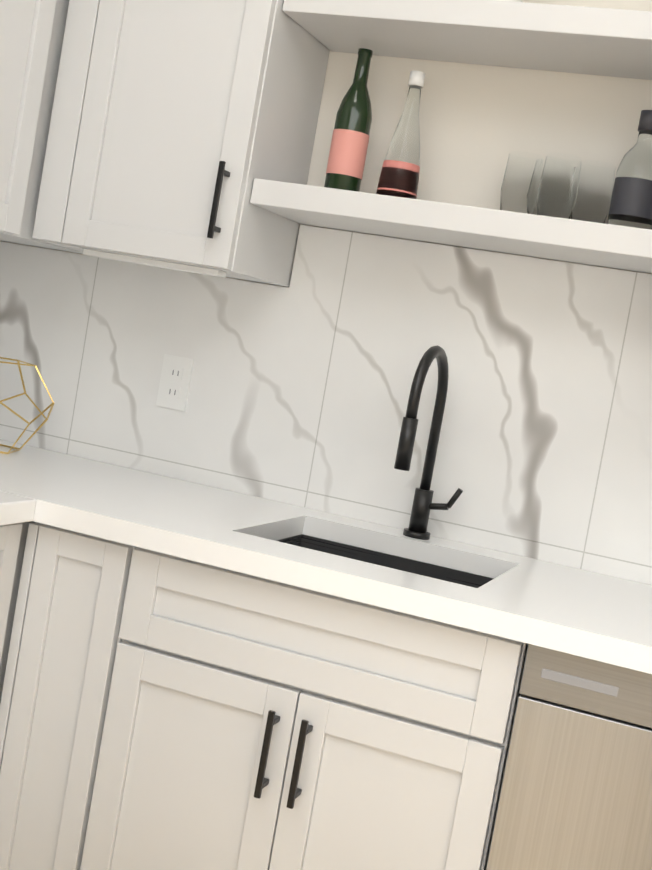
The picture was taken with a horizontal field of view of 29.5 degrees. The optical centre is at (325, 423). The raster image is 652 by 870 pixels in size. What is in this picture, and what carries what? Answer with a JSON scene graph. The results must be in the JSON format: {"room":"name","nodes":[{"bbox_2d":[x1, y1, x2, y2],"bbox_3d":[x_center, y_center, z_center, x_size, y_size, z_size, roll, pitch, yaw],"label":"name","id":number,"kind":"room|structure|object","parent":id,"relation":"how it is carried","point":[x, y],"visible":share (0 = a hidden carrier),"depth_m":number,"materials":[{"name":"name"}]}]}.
{"room":"kitchen","nodes":[
{"label":"kitchen","id":0,"kind":"room"},
{"bbox_2d":[0,0,651,584],"bbox_3d":[0.812,-0.043,2.485,3.740,2.600,0.120,11,4,19],"label":"wall","id":1,"kind":"structure","parent":0,"point":[478,124],"depth_m":2.59,"materials":[{"name":"white paint"}]},
{"bbox_2d":[32,0,329,286],"bbox_3d":[-0.265,-0.848,2.611,0.456,1.052,0.364,11,4,19],"label":"upper cabinet","id":2,"kind":"object","parent":1,"relation":"attached to","point":[177,127],"visible":1,"depth_m":2.50,"materials":[{"name":"white paint"}]},
{"bbox_2d":[0,225,651,584],"bbox_3d":[0.209,-0.075,2.631,2.248,0.608,0.010,11,4,19],"label":"backsplash","id":3,"kind":"structure","parent":1,"relation":"attached to","point":[299,390],"depth_m":2.67,"materials":[{"name":"stone"}]},
{"bbox_2d":[156,354,193,410],"bbox_3d":[-0.344,-0.093,2.821,0.074,0.120,0.007,11,4,19],"label":"electrical outlet","id":4,"kind":"object","parent":3,"relation":"attached to","point":[175,380],"visible":1,"depth_m":2.82,"materials":[{"name":"white plastic"}]},
{"bbox_2d":[250,178,651,273],"bbox_3d":[0.288,-0.386,2.454,0.836,0.050,0.288,11,4,19],"label":"shelf","id":5,"kind":"object","parent":1,"relation":"attached to","point":[573,241],"visible":1,"depth_m":2.35,"materials":[{"name":"white paint"}]},
{"bbox_2d":[324,48,372,191],"bbox_3d":[0.055,-0.613,2.543,0.076,0.305,0.076,11,4,19],"label":"wine bottle","id":6,"kind":"object","parent":5,"relation":"on","point":[348,148],"visible":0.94,"depth_m":2.52,"materials":[{"name":"green glass"}]},
{"bbox_2d":[376,71,424,198],"bbox_3d":[0.162,-0.574,2.505,0.084,0.270,0.084,11,4,19],"label":"clear bottle","id":7,"kind":"object","parent":5,"relation":"on","point":[399,173],"visible":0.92,"depth_m":2.48,"materials":[{"name":"clear glass"}]},
{"bbox_2d":[500,151,615,222],"bbox_3d":[0.452,-0.450,2.433,0.216,0.135,0.155,11,4,19],"label":"glasses","id":8,"kind":"object","parent":5,"relation":"on","point":[561,185],"visible":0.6,"depth_m":2.38,"materials":[{"name":"clear glass"}]},
{"bbox_2d":[607,110,651,229],"bbox_3d":[0.594,-0.472,2.349,0.087,0.237,0.087,11,4,19],"label":"bottle","id":9,"kind":"object","parent":5,"relation":"on","point":[631,203],"visible":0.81,"depth_m":2.32,"materials":[{"name":"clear glass"}]},
{"bbox_2d":[283,0,651,79],"bbox_3d":[0.353,-0.760,2.429,0.836,0.050,0.288,11,4,19],"label":"shelf","id":10,"kind":"object","parent":1,"relation":"attached to","point":[582,40],"visible":1,"depth_m":2.37,"materials":[{"name":"white paint"}]},
{"bbox_2d":[498,0,521,1],"bbox_3d":[0.368,-1.055,2.416,0.278,0.538,0.215,11,4,19],"label":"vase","id":11,"kind":"object","parent":10,"relation":"on","point":[512,0],"depth_m":2.40,"materials":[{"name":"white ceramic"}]},
{"bbox_3d":[-0.216,1.273,0.352,3.740,0.060,4.840,11,4,19],"label":"floor","id":12,"kind":"structure","parent":0,"visible":0},
{"bbox_2d":[0,521,34,701],"bbox_3d":[-0.820,0.546,2.557,0.644,0.875,0.851,11,4,19],"label":"base cabinet","id":13,"kind":"object","parent":12,"relation":"on","point":[13,537],"visible":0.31,"depth_m":2.25,"materials":[{"name":"white paint"}]},
{"bbox_2d":[0,491,35,525],"bbox_3d":[-0.847,0.098,2.223,0.632,0.040,0.206,11,4,19],"label":"countertop","id":14,"kind":"structure","parent":13,"relation":"on","point":[14,508],"depth_m":2.17,"materials":[{"name":"white stone"}]},
{"bbox_2d":[0,522,136,869],"bbox_3d":[-0.414,0.618,2.541,0.212,0.875,0.608,11,4,19],"label":"base cabinet","id":15,"kind":"object","parent":12,"relation":"on","point":[65,638],"visible":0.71,"depth_m":2.25,"materials":[{"name":"white paint"}]},
{"bbox_2d":[80,547,527,869],"bbox_3d":[0.008,0.702,2.369,0.710,0.875,0.644,11,4,19],"label":"base cabinet","id":16,"kind":"object","parent":12,"relation":"on","point":[252,722],"visible":0.85,"depth_m":2.09,"materials":[{"name":"white paint"}]},
{"bbox_2d":[0,439,651,673],"bbox_3d":[0.035,0.243,2.353,2.228,0.040,0.632,11,4,19],"label":"countertop","id":17,"kind":"structure","parent":16,"relation":"on","point":[579,612],"depth_m":2.19,"materials":[{"name":"white stone"}]},
{"bbox_2d":[0,357,54,453],"bbox_3d":[-0.755,-0.047,2.784,0.274,0.203,0.287,11,4,19],"label":"terrarium","id":18,"kind":"object","parent":17,"relation":"on","point":[18,363],"visible":1,"depth_m":2.81,"materials":[{"name":"gold metal"}]},
{"bbox_2d":[276,534,493,587],"bbox_3d":[0.082,0.374,2.354,0.484,0.200,0.399,11,4,19],"label":"sink basin","id":19,"kind":"object","parent":17,"relation":"in","point":[396,562],"visible":0.04,"depth_m":2.53,"materials":[{"name":"metal"}]},
{"bbox_2d":[394,345,462,539],"bbox_3d":[0.213,0.045,2.458,0.108,0.396,0.243,11,4,19],"label":"faucet","id":20,"kind":"object","parent":17,"relation":"on","point":[423,505],"visible":1,"depth_m":2.54,"materials":[{"name":"black metal"}]},
{"bbox_2d":[486,644,651,869],"bbox_3d":[0.626,0.826,2.149,0.613,0.873,0.604,11,4,19],"label":"dishwasher","id":21,"kind":"object","parent":12,"relation":"on","point":[576,791],"visible":0.83,"depth_m":1.92,"materials":[{"name":"beige wood"}]},
{"bbox_3d":[-1.209,-0.371,2.126,0.120,2.600,1.925,11,4,19],"label":"wall","id":22,"kind":"structure","parent":0,"visible":0},
{"bbox_2d":[0,0,82,253],"bbox_3d":[-0.694,-0.922,2.520,0.364,1.040,0.826,11,4,19],"label":"upper cabinet","id":23,"kind":"object","parent":22,"relation":"attached to","point":[31,36],"visible":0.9,"depth_m":2.50,"materials":[{"name":"white paint"}]}
]}

